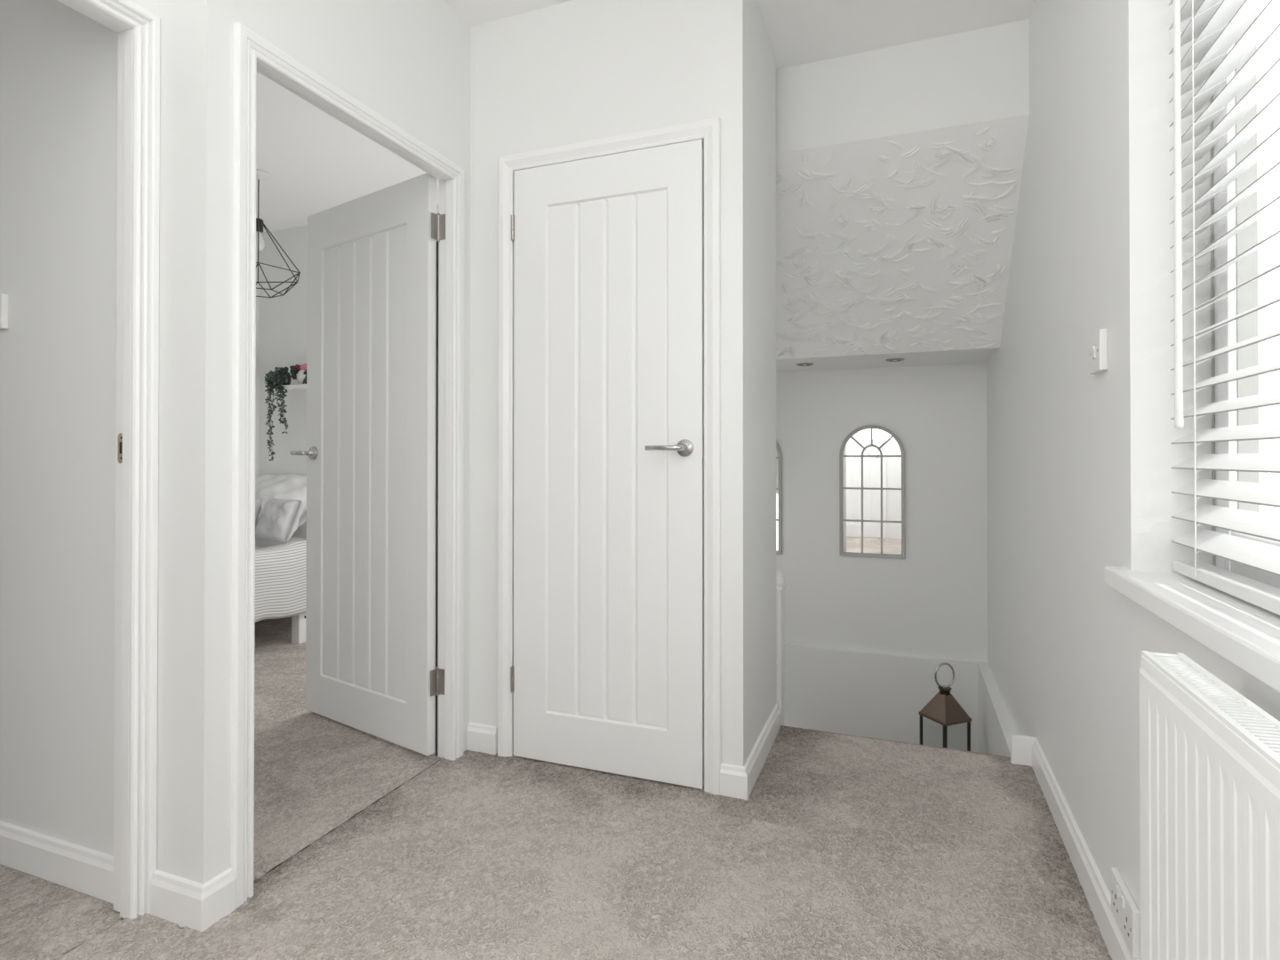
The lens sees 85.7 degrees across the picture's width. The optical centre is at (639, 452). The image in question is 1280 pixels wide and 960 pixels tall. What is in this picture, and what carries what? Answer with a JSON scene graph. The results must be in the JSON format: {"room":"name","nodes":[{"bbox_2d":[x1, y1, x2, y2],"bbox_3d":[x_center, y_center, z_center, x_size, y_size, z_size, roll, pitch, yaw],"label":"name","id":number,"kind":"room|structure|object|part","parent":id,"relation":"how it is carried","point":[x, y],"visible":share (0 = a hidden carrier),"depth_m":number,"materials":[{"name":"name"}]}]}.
{"room":"upstairs landing","nodes":[
{"label":"upstairs landing","id":0,"kind":"room"},
{"bbox_2d":[0,0,188,903],"bbox_3d":[-2.162,-0.222,1.987,2.542,2.510,0.096,0,0,21],"label":"wall","id":1,"kind":"structure","parent":0,"point":[59,64],"depth_m":1.64,"materials":[{"name":"paint"}]},
{"bbox_2d":[0,293,8,329],"bbox_3d":[-1.628,-0.353,1.739,0.087,0.087,0.020,0,0,21],"label":"light switch","id":2,"kind":"object","parent":1,"relation":"attached to","point":[4,298],"visible":1,"depth_m":1.72,"materials":[{"name":"white plastic"}]},
{"bbox_2d":[150,867,235,932],"bbox_3d":[-0.984,0.969,1.520,0.161,0.094,0.079,0,0,21],"label":"baseboard","id":3,"kind":"structure","parent":1,"relation":"attached to","point":[182,901],"depth_m":1.49,"materials":[{"name":"white wood"}]},
{"bbox_2d":[130,0,156,15],"bbox_3d":[-1.511,-0.232,0.526,0.077,2.510,2.200,0,0,21],"label":"wall","id":4,"kind":"structure","parent":0,"point":[150,5],"depth_m":1.53,"materials":[{"name":"paint"}]},
{"bbox_2d":[56,0,160,919],"bbox_3d":[-1.263,0.020,1.156,0.095,1.983,0.840,0,0,21],"label":"door frame","id":5,"kind":"structure","parent":4,"relation":"attached to","point":[137,397],"depth_m":1.51,"materials":[{"name":"white wood"}]},
{"bbox_3d":[-1.150,-0.010,1.530,0.019,0.067,0.002,0,0,21],"label":"strike plate","id":6,"kind":"part","parent":5,"relation":"part of","materials":[{"name":"silver metal"}]},
{"bbox_2d":[255,250,259,477],"bbox_3d":[-2.902,-0.212,3.483,0.090,2.510,2.170,0,0,21],"label":"wall","id":7,"kind":"structure","parent":0,"point":[257,368],"depth_m":4.47,"materials":[{"name":"paint"}]},
{"bbox_2d":[184,0,470,883],"bbox_3d":[-0.773,-0.222,1.981,0.058,2.510,1.045,0,0,21],"label":"wall","id":8,"kind":"structure","parent":0,"point":[408,61],"depth_m":1.52,"materials":[{"name":"paint"}]},
{"bbox_2d":[230,21,463,908],"bbox_3d":[-0.783,0.028,1.946,0.082,1.978,0.851,0,0,21],"label":"door frame","id":9,"kind":"structure","parent":8,"relation":"attached to","point":[253,53],"depth_m":1.68,"materials":[{"name":"white wood"}]},
{"bbox_2d":[290,173,445,755],"bbox_3d":[-1.001,0.037,2.488,0.788,1.940,0.097,0,0,34],"label":"door","id":10,"kind":"structure","parent":8,"relation":"in","point":[371,668],"depth_m":2.47,"materials":[{"name":"white wood"}]},
{"bbox_3d":[-1.318,0.002,2.661,0.074,0.017,0.030,0,0,21],"label":"lever","id":11,"kind":"part","parent":10,"relation":"part of","materials":[{"name":"silver metal"}]},
{"bbox_3d":[-1.280,0.002,2.671,0.053,0.053,0.040,0,0,35],"label":"handle","id":12,"kind":"part","parent":10,"relation":"part of","materials":[{"name":"silver metal"}]},
{"bbox_2d":[258,204,439,538],"bbox_3d":[-1.355,-0.208,4.096,2.542,2.510,0.080,0,0,21],"label":"wall","id":13,"kind":"structure","parent":0,"point":[283,319],"depth_m":4.40,"materials":[{"name":"paint"}]},
{"bbox_2d":[281,384,306,391],"bbox_3d":[-1.841,-0.395,4.160,0.710,0.035,0.150,0,0,21],"label":"wall shelf","id":14,"kind":"object","parent":13,"relation":"attached to","point":[299,387],"visible":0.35,"depth_m":4.19,"materials":[{"name":"white paint"}]},
{"bbox_2d":[264,367,291,461],"bbox_3d":[-2.216,-0.238,4.226,0.192,0.580,0.108,0,0,7],"label":"trailing plant","id":15,"kind":"object","parent":14,"relation":"on","point":[284,378],"visible":1,"depth_m":4.22,"materials":[{"name":"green plant"}]},
{"bbox_3d":[-2.178,-0.470,4.246,0.060,0.116,0.059,0,0,21],"label":"pot","id":16,"kind":"part","parent":15,"relation":"part of","materials":[{"name":"black ceramic"}]},
{"bbox_2d":[289,363,306,383],"bbox_3d":[-2.047,-0.477,4.227,0.200,0.135,0.094,0,0,21],"label":"ornament","id":17,"kind":"object","parent":14,"relation":"on","point":[301,375],"visible":0.62,"depth_m":4.20,"materials":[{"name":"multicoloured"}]},
{"bbox_3d":[-2.114,-0.492,4.219,0.064,0.102,0.030,0,0,21],"label":"trim","id":18,"kind":"part","parent":17,"relation":"part of","materials":[{"name":"black plant"}]},
{"bbox_3d":[-2.009,-0.458,4.179,0.095,0.096,0.028,0,0,21],"label":"trim","id":19,"kind":"part","parent":17,"relation":"part of","materials":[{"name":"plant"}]},
{"bbox_2d":[0,616,1111,959],"bbox_3d":[-1.109,1.417,1.849,4.600,0.812,5.180,0,0,21],"label":"floor","id":20,"kind":"structure","parent":0,"point":[841,846],"depth_m":1.69,"materials":[{"name":"beige carpet"}]},
{"bbox_2d":[291,613,305,644],"bbox_3d":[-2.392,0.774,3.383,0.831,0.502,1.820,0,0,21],"label":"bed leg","id":21,"kind":"object","parent":20,"relation":"on","point":[298,621],"visible":0.13,"depth_m":3.71,"materials":[{"name":"white paint"}]},
{"bbox_2d":[254,534,306,623],"bbox_3d":[-2.406,0.676,3.325,0.888,0.404,1.663,0,0,21],"label":"duvet","id":22,"kind":"object","parent":21,"relation":"on","point":[280,568],"visible":0.12,"depth_m":3.60,"materials":[{"name":"fabric"}]},
{"bbox_2d":[255,498,262,527],"bbox_3d":[-2.268,0.371,3.865,0.272,0.227,0.170,0,0,10],"label":"pillow","id":23,"kind":"object","parent":22,"relation":"on","point":[258,501],"visible":0.08,"depth_m":3.86,"materials":[{"name":"grey fabric"}]},
{"bbox_2d":[255,498,303,543],"bbox_3d":[-1.983,0.370,3.784,0.296,0.227,0.165,0,0,29],"label":"pillow","id":24,"kind":"object","parent":22,"relation":"on","point":[279,518],"visible":1,"depth_m":3.72,"materials":[{"name":"grey fabric"}]},
{"bbox_2d":[255,473,306,528],"bbox_3d":[-2.231,0.307,4.186,0.620,0.358,0.374,0,0,21],"label":"pillow","id":25,"kind":"object","parent":22,"relation":"on","point":[289,486],"visible":0.26,"depth_m":4.11,"materials":[{"name":"white fabric"}]},
{"bbox_2d":[776,569,786,725],"bbox_3d":[0.504,0.824,2.629,0.094,0.761,0.093,0,0,21],"label":"newel post","id":26,"kind":"object","parent":20,"relation":"on","point":[780,585],"visible":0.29,"depth_m":2.58,"materials":[{"name":"white wood"}]},
{"bbox_3d":[0.503,0.859,2.628,0.081,0.692,0.080,0,0,21],"label":"post","id":27,"kind":"part","parent":26,"relation":"part of","materials":[{"name":"white wood"}]},
{"bbox_2d":[918,662,971,751],"bbox_3d":[1.433,1.284,3.244,0.172,0.595,0.172,0,0,-23],"label":"lantern","id":28,"kind":"object","parent":20,"relation":"on","point":[943,708],"visible":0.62,"depth_m":3.21,"materials":[{"name":"brown metal"}]},
{"bbox_3d":[1.338,1.398,3.283,0.011,0.307,0.011,0,0,-23],"label":"corner post","id":29,"kind":"part","parent":28,"relation":"part of","materials":[{"name":"brown metal"}]},
{"bbox_3d":[1.472,1.399,3.338,0.011,0.307,0.011,0,0,-23],"label":"corner post","id":30,"kind":"part","parent":28,"relation":"part of","materials":[{"name":"brown metal"}]},
{"bbox_3d":[1.433,1.048,3.246,0.102,0.122,0.010,0,0,-7],"label":"ring handle","id":31,"kind":"part","parent":28,"relation":"part of","materials":[{"name":"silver metal"}]},
{"bbox_3d":[1.394,1.397,3.149,0.011,0.307,0.011,0,0,-23],"label":"corner post","id":32,"kind":"part","parent":28,"relation":"part of","materials":[{"name":"brown metal"}]},
{"bbox_3d":[1.528,1.398,3.204,0.011,0.307,0.011,0,0,-23],"label":"corner post","id":33,"kind":"part","parent":28,"relation":"part of","materials":[{"name":"brown metal"}]},
{"bbox_2d":[469,0,776,766],"bbox_3d":[-0.040,-0.218,2.479,0.955,2.510,0.570,0,0,21],"label":"wall","id":34,"kind":"structure","parent":0,"point":[574,71],"depth_m":2.25,"materials":[{"name":"paint"}]},
{"bbox_2d":[466,721,497,754],"bbox_3d":[-0.537,0.974,2.348,0.114,0.094,0.016,0,0,21],"label":"baseboard","id":35,"kind":"structure","parent":34,"relation":"attached to","point":[480,738],"depth_m":2.34,"materials":[{"name":"white wood"}]},
{"bbox_2d":[510,139,703,789],"bbox_3d":[-0.127,0.032,2.179,0.659,1.953,0.098,0,0,21],"label":"door","id":36,"kind":"structure","parent":34,"relation":"in","point":[607,671],"depth_m":2.18,"materials":[{"name":"white wood"}]},
{"bbox_3d":[0.074,-0.014,2.067,0.116,0.017,0.032,0,0,21],"label":"lever","id":37,"kind":"part","parent":36,"relation":"part of","materials":[{"name":"silver metal"}]},
{"bbox_3d":[0.130,-0.014,2.074,0.053,0.053,0.040,0,0,21],"label":"handle","id":38,"kind":"part","parent":36,"relation":"part of","materials":[{"name":"silver metal"}]},
{"bbox_2d":[497,117,721,794],"bbox_3d":[-0.104,0.010,2.230,0.766,2.018,0.098,0,0,21],"label":"door frame","id":39,"kind":"structure","parent":34,"relation":"attached to","point":[708,131],"depth_m":2.13,"materials":[{"name":"white wood"}]},
{"bbox_2d":[720,703,780,799],"bbox_3d":[0.378,0.974,2.298,0.083,0.094,0.576,0,0,21],"label":"baseboard","id":40,"kind":"structure","parent":34,"relation":"attached to","point":[736,781],"depth_m":2.08,"materials":[{"name":"white wood"}]},
{"bbox_2d":[256,0,1033,231],"bbox_3d":[-1.207,-1.504,1.612,4.600,0.110,4.630,0,0,21],"label":"ceiling","id":41,"kind":"structure","parent":0,"point":[315,163],"depth_m":2.71,"materials":[{"name":"white paint"}]},
{"bbox_2d":[256,168,300,297],"bbox_3d":[-1.957,-1.127,3.540,0.409,0.618,0.429,0,0,21],"label":"pendant lamp","id":42,"kind":"object","parent":41,"relation":"hanging from","point":[260,174],"visible":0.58,"depth_m":3.54,"materials":[{"name":"black metal"}]},
{"bbox_3d":[-1.957,-1.299,3.541,0.005,0.215,0.005,0,0,-2],"label":"cord","id":43,"kind":"part","parent":42,"relation":"part of","materials":[{"name":"black metal"}]},
{"bbox_3d":[-1.957,-1.084,3.540,0.060,0.096,0.059,0,0,21],"label":"bulb","id":44,"kind":"part","parent":42,"relation":"part of","materials":[{"name":"white glass"}]},
{"bbox_3d":[-1.957,-1.001,3.539,0.409,0.366,0.429,0,0,21],"label":"lamp shade","id":45,"kind":"part","parent":42,"relation":"part of","materials":[{"name":"black metal"}]},
{"bbox_2d":[776,362,987,752],"bbox_3d":[1.008,0.676,3.889,2.100,4.500,0.132,0,0,21],"label":"wall","id":46,"kind":"structure","parent":0,"point":[866,639],"depth_m":3.71,"materials":[{"name":"paint"}]},
{"bbox_2d":[776,440,782,554],"bbox_3d":[0.647,0.220,3.981,0.338,0.716,0.020,0,0,21],"label":"arched mirror","id":47,"kind":"object","parent":46,"relation":"attached to","point":[779,458],"visible":0.24,"depth_m":3.92,"materials":[{"name":"grey mirror"}]},
{"bbox_3d":[0.649,0.220,3.988,0.314,0.692,0.005,0,0,21],"label":"glass","id":48,"kind":"part","parent":47,"relation":"part of","materials":[{"name":"white mirror"}]},
{"bbox_2d":[839,424,904,559],"bbox_3d":[1.259,0.208,3.748,0.338,0.716,0.020,0,0,21],"label":"arched mirror","id":49,"kind":"object","parent":46,"relation":"attached to","point":[872,457],"visible":1,"depth_m":3.75,"materials":[{"name":"grey mirror"}]},
{"bbox_2d":[776,114,1029,372],"bbox_3d":[0.762,-0.835,3.256,1.700,0.739,1.307,0,0,21],"label":"ceiling","id":50,"kind":"structure","parent":0,"point":[900,243],"depth_m":2.83,"materials":[{"name":"white paint"}]},
{"bbox_2d":[796,362,813,366],"bbox_3d":[0.861,-0.459,3.605,0.088,0.007,0.088,0,0,21],"label":"recessed light","id":51,"kind":"object","parent":50,"relation":"in","point":[803,364],"visible":1,"depth_m":3.59,"materials":[{"name":"silver metal"}]},
{"bbox_2d":[885,358,903,361],"bbox_3d":[1.270,-0.460,3.438,0.088,0.007,0.088,0,0,21],"label":"recessed light","id":52,"kind":"object","parent":50,"relation":"in","point":[892,359],"visible":1,"depth_m":3.42,"materials":[{"name":"silver metal"}]},
{"bbox_2d":[776,18,1029,153],"bbox_3d":[0.536,-1.350,2.671,1.700,0.405,0.045,0,0,21],"label":"wall","id":53,"kind":"structure","parent":0,"point":[981,75],"depth_m":2.49,"materials":[{"name":"paint"}]},
{"bbox_2d":[977,0,1279,911],"bbox_3d":[0.947,0.713,1.138,0.248,4.390,5.112,0,0,21],"label":"wall","id":54,"kind":"structure","parent":0,"point":[1082,479],"depth_m":1.54,"materials":[{"name":"paint"}]},
{"bbox_2d":[1010,734,1037,766],"bbox_3d":[1.251,0.971,2.249,0.074,0.096,0.017,0,0,21],"label":"baseboard","id":55,"kind":"structure","parent":54,"relation":"attached to","point":[1020,745],"depth_m":2.24,"materials":[{"name":"white wood"}]},
{"bbox_2d":[1032,739,1140,959],"bbox_3d":[0.618,0.962,0.512,0.016,0.094,3.710,0,0,21],"label":"baseboard","id":56,"kind":"structure","parent":54,"relation":"attached to","point":[1098,896],"depth_m":1.62,"materials":[{"name":"white wood"}]},
{"bbox_2d":[1089,328,1107,374],"bbox_3d":[0.988,-0.217,1.492,0.020,0.087,0.087,0,0,21],"label":"light switch","id":57,"kind":"object","parent":54,"relation":"attached to","point":[1099,340],"visible":1,"depth_m":1.46,"materials":[{"name":"white plastic"}]},
{"bbox_2d":[1111,867,1140,958],"bbox_3d":[0.929,0.879,1.325,0.016,0.086,0.146,0,0,21],"label":"wall socket","id":58,"kind":"object","parent":54,"relation":"attached to","point":[1126,913],"visible":1,"depth_m":1.30,"materials":[{"name":"white plastic"}]},
{"bbox_2d":[1104,566,1279,693],"bbox_3d":[0.739,0.236,0.660,0.169,0.036,1.443,0,0,21],"label":"window sill","id":59,"kind":"structure","parent":54,"relation":"attached to","point":[1246,635],"depth_m":0.95,"materials":[{"name":"white wood"}]},
{"bbox_2d":[1139,650,1279,959],"bbox_3d":[0.449,0.545,0.224,0.124,0.602,1.346,0,0,21],"label":"radiator","id":60,"kind":"object","parent":54,"relation":"attached to","point":[1210,756],"visible":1,"depth_m":0.69,"materials":[{"name":"white metal"}]},
{"bbox_2d":[1141,650,1279,769],"bbox_3d":[0.413,0.249,0.237,0.043,0.009,1.341,0,0,21],"label":"grille","id":61,"kind":"object","parent":60,"relation":"attached to","point":[1253,733],"depth_m":0.68,"materials":[{"name":"white metal"}]},
{"bbox_2d":[1209,4,1279,588],"bbox_3d":[0.815,-0.488,0.639,0.107,1.415,1.330,0,0,21],"label":"window","id":62,"kind":"structure","parent":54,"relation":"in","point":[1252,294],"depth_m":1.17,"materials":[{"name":"clear glass"}]},
{"bbox_2d":[1168,0,1279,615],"bbox_3d":[0.759,-0.479,0.668,0.069,1.384,1.275,0,0,21],"label":"blind","id":63,"kind":"object","parent":62,"relation":"attached to","point":[1216,25],"visible":1,"depth_m":1.09,"materials":[{"name":"white"}]},
{"bbox_3d":[0.927,-0.452,1.156,0.002,1.320,0.002,0,0,21],"label":"cord","id":64,"kind":"part","parent":63,"relation":"part of","materials":[{"name":"white fabric"}]},
{"bbox_3d":[0.949,-0.452,1.147,0.047,1.320,0.002,0,0,21],"label":"ladder cord","id":65,"kind":"part","parent":63,"relation":"part of","materials":[{"name":"white fabric"}]},
{"bbox_3d":[0.769,0.203,0.660,0.046,0.020,1.275,0,0,21],"label":"rail","id":66,"kind":"part","parent":63,"relation":"part of","materials":[{"name":"white"}]}
]}

